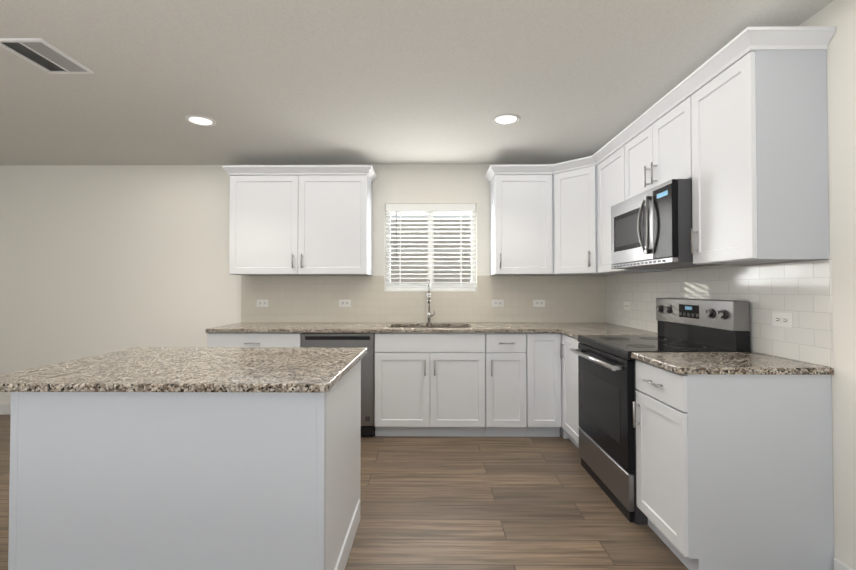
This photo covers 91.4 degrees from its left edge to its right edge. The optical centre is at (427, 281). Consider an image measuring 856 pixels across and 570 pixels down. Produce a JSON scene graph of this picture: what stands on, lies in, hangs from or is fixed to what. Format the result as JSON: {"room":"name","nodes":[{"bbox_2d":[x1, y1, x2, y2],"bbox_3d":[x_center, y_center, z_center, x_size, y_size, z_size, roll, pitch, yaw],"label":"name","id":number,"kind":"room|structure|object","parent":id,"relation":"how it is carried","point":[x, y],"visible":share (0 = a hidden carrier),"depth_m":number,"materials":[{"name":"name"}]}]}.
{"room":"kitchen","nodes":[
{"label":"kitchen","id":0,"kind":"room"},
{"bbox_2d":[0,164,606,403],"bbox_3d":[-1.428,0.076,4.164,6.630,2.450,0.150,0,-1,1],"label":"wall","id":1,"kind":"structure","parent":0,"point":[95,260],"depth_m":4.11,"materials":[{"name":"white paint"}]},
{"bbox_2d":[0,404,10,414],"bbox_3d":[-3.201,1.247,4.078,2.724,0.105,0.017,0,-1,1],"label":"baseboard","id":2,"kind":"structure","parent":1,"relation":"attached to","point":[5,409],"depth_m":4.08,"materials":[{"name":"white wood"}]},
{"bbox_2d":[229,175,371,275],"bbox_3d":[-1.172,-0.513,3.916,1.248,0.900,0.356,0,-1,1],"label":"upper cabinet","id":3,"kind":"object","parent":1,"relation":"attached to","point":[300,225],"visible":1,"depth_m":3.78,"materials":[{"name":"white wood"}]},
{"bbox_2d":[222,165,376,183],"bbox_3d":[-1.172,-1.000,3.917,1.340,0.073,0.369,0,-1,1],"label":"crown molding","id":4,"kind":"structure","parent":3,"relation":"attached to","point":[243,170],"depth_m":3.75,"materials":[{"name":"white wood"}]},
{"bbox_2d":[241,276,605,322],"bbox_3d":[-0.048,0.170,4.070,3.552,0.457,0.008,0,-1,1],"label":"tiled wall","id":5,"kind":"structure","parent":1,"relation":"attached to","point":[315,299],"depth_m":4.07,"materials":[{"name":"beige tile"}]},
{"bbox_2d":[257,299,268,306],"bbox_3d":[-1.614,0.210,4.076,0.116,0.072,0.008,0,-1,1],"label":"electrical outlet","id":6,"kind":"object","parent":5,"relation":"attached to","point":[262,302],"visible":1,"depth_m":4.07,"materials":[{"name":"white plastic"}]},
{"bbox_2d":[339,299,350,306],"bbox_3d":[-0.808,0.210,4.069,0.116,0.072,0.008,0,-1,1],"label":"electrical outlet","id":7,"kind":"object","parent":5,"relation":"attached to","point":[344,302],"visible":1,"depth_m":4.07,"materials":[{"name":"white plastic"}]},
{"bbox_2d":[492,300,503,306],"bbox_3d":[0.679,0.209,4.055,0.116,0.072,0.008,0,-1,1],"label":"electrical outlet","id":8,"kind":"object","parent":5,"relation":"attached to","point":[497,303],"visible":1,"depth_m":4.05,"materials":[{"name":"white plastic"}]},
{"bbox_2d":[533,300,544,306],"bbox_3d":[1.078,0.209,4.051,0.116,0.072,0.008,0,-1,1],"label":"electrical outlet","id":9,"kind":"object","parent":5,"relation":"attached to","point":[538,303],"visible":1,"depth_m":4.05,"materials":[{"name":"white plastic"}]},
{"bbox_2d":[385,211,476,290],"bbox_3d":[0.026,-0.334,4.150,0.900,0.860,0.134,0,-1,1],"label":"window","id":10,"kind":"structure","parent":1,"relation":"in","point":[432,263],"depth_m":4.17,"materials":[{"name":"plastic"}]},
{"bbox_2d":[386,204,475,289],"bbox_3d":[0.026,-0.341,4.121,0.884,0.844,0.071,0,-1,1],"label":"window blinds","id":11,"kind":"object","parent":10,"relation":"attached to","point":[430,208],"visible":1,"depth_m":4.11,"materials":[{"name":"white plastic"}]},
{"bbox_2d":[490,175,552,274],"bbox_3d":[0.862,-0.513,3.896,0.520,0.900,0.356,0,-1,1],"label":"upper cabinet","id":12,"kind":"object","parent":1,"relation":"attached to","point":[521,230],"visible":1,"depth_m":3.76,"materials":[{"name":"white wood"}]},
{"bbox_2d":[0,415,688,569],"bbox_3d":[-1.463,1.293,0.492,6.630,0.100,7.455,0,-1,1],"label":"floor","id":13,"kind":"structure","parent":0,"point":[478,503],"depth_m":2.31,"materials":[{"name":"brown wood"}]},
{"bbox_2d":[8,360,360,569],"bbox_3d":[-0.954,0.832,1.944,1.180,0.869,0.834,0,-1,1],"label":"kitchen island","id":14,"kind":"object","parent":13,"relation":"on","point":[184,481],"visible":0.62,"depth_m":1.53,"materials":[{"name":"white wood"}]},
{"bbox_2d":[0,347,366,392],"bbox_3d":[-1.003,0.381,1.920,1.317,0.030,0.910,0,-1,1],"label":"countertop","id":15,"kind":"structure","parent":14,"relation":"on","point":[242,369],"depth_m":1.68,"materials":[{"name":"stone"}]},
{"bbox_2d":[207,333,301,346],"bbox_3d":[-1.438,0.860,3.744,0.778,0.869,0.662,0,-1,1],"label":"base cabinet","id":16,"kind":"object","parent":13,"relation":"on","point":[253,339],"visible":0.25,"depth_m":3.45,"materials":[{"name":"white wood"}]},
{"bbox_2d":[301,333,374,435],"bbox_3d":[-0.744,0.860,3.748,0.607,0.869,0.624,0,-1,1],"label":"dishwasher","id":17,"kind":"object","parent":13,"relation":"on","point":[341,340],"visible":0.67,"depth_m":3.44,"materials":[{"name":"silver metal"}]},
{"bbox_2d":[375,333,484,436],"bbox_3d":[0.019,0.860,3.730,0.914,0.869,0.662,0,-1,1],"label":"base cabinet","id":18,"kind":"object","parent":13,"relation":"on","point":[429,384],"visible":0.96,"depth_m":3.44,"materials":[{"name":"white wood"}]},
{"bbox_2d":[205,323,634,332],"bbox_3d":[-0.053,0.409,3.746,3.568,0.030,0.646,0,-1,1],"label":"countertop","id":19,"kind":"structure","parent":18,"relation":"on","point":[384,328],"depth_m":3.57,"materials":[{"name":"stone"}]},
{"bbox_2d":[392,327,467,327],"bbox_3d":[0.017,0.524,3.753,0.739,0.196,0.404,0,-1,1],"label":"sink basin","id":20,"kind":"object","parent":19,"relation":"in","point":[429,327],"visible":0.1,"depth_m":3.94,"materials":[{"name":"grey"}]},
{"bbox_2d":[427,279,435,322],"bbox_3d":[0.029,0.186,3.928,0.086,0.421,0.188,0,-1,1],"label":"faucet","id":21,"kind":"object","parent":19,"relation":"on","point":[429,313],"visible":1,"depth_m":3.98,"materials":[{"name":"silver metal"}]},
{"bbox_2d":[485,333,526,436],"bbox_3d":[0.646,0.860,3.724,0.336,0.869,0.662,0,-1,1],"label":"base cabinet","id":22,"kind":"object","parent":13,"relation":"on","point":[505,390],"visible":0.94,"depth_m":3.43,"materials":[{"name":"white wood"}]},
{"bbox_2d":[525,333,561,436],"bbox_3d":[0.957,0.860,3.738,0.283,0.869,0.628,0,-1,1],"label":"base cabinet","id":23,"kind":"object","parent":13,"relation":"on","point":[543,381],"visible":0.81,"depth_m":3.43,"materials":[{"name":"white wood"}]},
{"bbox_2d":[560,333,569,438],"bbox_3d":[1.416,0.860,3.733,0.630,0.869,0.630,0,-1,1],"label":"cabinet box","id":24,"kind":"object","parent":13,"relation":"on","point":[564,434],"visible":0.07,"depth_m":3.44,"materials":[{"name":"white wood"}]},
{"bbox_2d":[560,334,579,448],"bbox_3d":[1.395,0.851,3.186,0.662,0.869,0.461,0,-1,1],"label":"base cabinet","id":25,"kind":"object","parent":13,"relation":"on","point":[571,427],"visible":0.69,"depth_m":3.24,"materials":[{"name":"white wood"}]},
{"bbox_2d":[560,329,657,338],"bbox_3d":[1.401,0.401,3.185,0.648,0.030,0.446,0,-1,1],"label":"countertop","id":26,"kind":"structure","parent":25,"relation":"on","point":[574,333],"depth_m":3.17,"materials":[{"name":"stone"}]},
{"bbox_2d":[570,298,749,524],"bbox_3d":[1.343,0.692,2.575,0.708,1.168,0.763,0,-1,1],"label":"range","id":27,"kind":"object","parent":13,"relation":"on","point":[607,389],"visible":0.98,"depth_m":2.43,"materials":[{"name":"silver metal"}]},
{"bbox_2d":[633,360,833,569],"bbox_3d":[1.383,0.832,1.979,0.662,0.869,0.418,0,-1,1],"label":"base cabinet","id":28,"kind":"object","parent":13,"relation":"on","point":[734,472],"visible":0.98,"depth_m":1.77,"materials":[{"name":"white wood"}]},
{"bbox_2d":[631,352,833,374],"bbox_3d":[1.390,0.382,1.980,0.648,0.030,0.430,0,-1,1],"label":"countertop","id":29,"kind":"structure","parent":28,"relation":"on","point":[728,363],"depth_m":1.86,"materials":[{"name":"stone"}]},
{"bbox_2d":[0,0,833,164],"bbox_3d":[-1.463,-1.256,0.532,6.630,0.100,7.455,0,-1,1],"label":"ceiling","id":30,"kind":"structure","parent":0,"point":[300,82],"depth_m":2.40,"materials":[{"name":"white paint"}]},
{"bbox_2d":[0,38,93,73],"bbox_3d":[-1.999,-1.174,2.187,0.247,0.012,0.317,0,-1,1],"label":"ceiling vent","id":31,"kind":"object","parent":30,"relation":"in","point":[42,54],"visible":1,"depth_m":2.17,"materials":[{"name":"white metal"}]},
{"bbox_2d":[185,115,215,126],"bbox_3d":[-1.644,-1.163,3.025,0.200,0.008,0.200,0,-1,1],"label":"recessed light","id":32,"kind":"object","parent":30,"relation":"in","point":[199,120],"visible":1,"depth_m":3.02,"materials":[{"name":"white"}]},
{"bbox_2d":[492,114,519,124],"bbox_3d":[0.560,-1.163,3.005,0.200,0.008,0.200,0,-1,1],"label":"recessed light","id":33,"kind":"object","parent":30,"relation":"in","point":[505,119],"visible":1,"depth_m":3.00,"materials":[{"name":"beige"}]},
{"bbox_2d":[607,0,855,569],"bbox_3d":[1.776,0.017,0.407,0.150,2.450,7.305,0,-1,1],"label":"wall","id":34,"kind":"structure","parent":0,"point":[841,76],"depth_m":1.72,"materials":[{"name":"white paint"}]},
{"bbox_2d":[552,165,632,274],"bbox_3d":[1.427,-0.515,3.765,0.608,0.900,0.608,0,-1,1],"label":"upper cabinet","id":35,"kind":"object","parent":34,"relation":"attached to","point":[575,217],"visible":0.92,"depth_m":3.60,"materials":[{"name":"white wood"}]},
{"bbox_2d":[485,26,836,182],"bbox_3d":[1.135,-1.015,2.918,1.176,0.073,2.324,0,-1,1],"label":"crown molding","id":36,"kind":"structure","parent":35,"relation":"attached to","point":[739,46],"depth_m":2.07,"materials":[{"name":"white wood"}]},
{"bbox_2d":[598,145,670,272],"bbox_3d":[1.547,-0.524,3.217,0.356,0.900,0.483,0,-1,1],"label":"upper cabinet","id":37,"kind":"object","parent":34,"relation":"attached to","point":[611,180],"visible":0.21,"depth_m":3.27,"materials":[{"name":"white wood"}]},
{"bbox_2d":[625,96,691,199],"bbox_3d":[1.542,-0.764,2.595,0.356,0.440,0.763,0,-1,1],"label":"upper cabinet","id":38,"kind":"object","parent":34,"relation":"attached to","point":[658,152],"visible":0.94,"depth_m":2.51,"materials":[{"name":"white wood"}]},
{"bbox_2d":[611,179,713,268],"bbox_3d":[1.487,-0.317,2.589,0.466,0.443,0.759,0,-1,1],"label":"microwave","id":39,"kind":"object","parent":38,"relation":"attached to","point":[651,228],"visible":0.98,"depth_m":2.40,"materials":[{"name":"silver metal"}]},
{"bbox_2d":[606,259,832,366],"bbox_3d":[1.721,0.152,2.914,0.008,0.457,2.287,0,-1,1],"label":"tiled wall","id":40,"kind":"structure","parent":34,"relation":"attached to","point":[801,291],"depth_m":2.14,"materials":[{"name":"white tile"}]},
{"bbox_2d":[624,302,630,309],"bbox_3d":[1.719,0.210,3.612,0.008,0.072,0.116,0,-1,1],"label":"electrical outlet","id":41,"kind":"object","parent":40,"relation":"attached to","point":[626,305],"visible":1,"depth_m":3.60,"materials":[{"name":"white plastic"}]},
{"bbox_2d":[772,312,792,328],"bbox_3d":[1.704,0.184,2.013,0.008,0.072,0.116,0,-1,1],"label":"electrical outlet","id":42,"kind":"object","parent":40,"relation":"attached to","point":[782,319],"visible":1,"depth_m":2.01,"materials":[{"name":"white plastic"}]},
{"bbox_2d":[691,50,829,264],"bbox_3d":[1.536,-0.543,2.000,0.356,0.900,0.418,0,-1,1],"label":"upper cabinet","id":43,"kind":"object","parent":34,"relation":"attached to","point":[760,184],"visible":1,"depth_m":1.80,"materials":[{"name":"white wood"}]},
{"bbox_2d":[834,558,852,569],"bbox_3d":[1.684,1.172,-0.679,0.014,0.105,4.867,0,-1,1],"label":"baseboard","id":44,"kind":"structure","parent":34,"relation":"attached to","point":[838,565],"depth_m":1.73,"materials":[{"name":"white wood"}]},
{"label":"outside","id":45,"kind":"structure","parent":0,"visible":0},
{"bbox_2d":[391,215,470,283],"bbox_3d":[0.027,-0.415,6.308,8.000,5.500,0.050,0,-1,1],"label":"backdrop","id":46,"kind":"structure","parent":45,"point":[435,254],"depth_m":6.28,"materials":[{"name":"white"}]}
]}

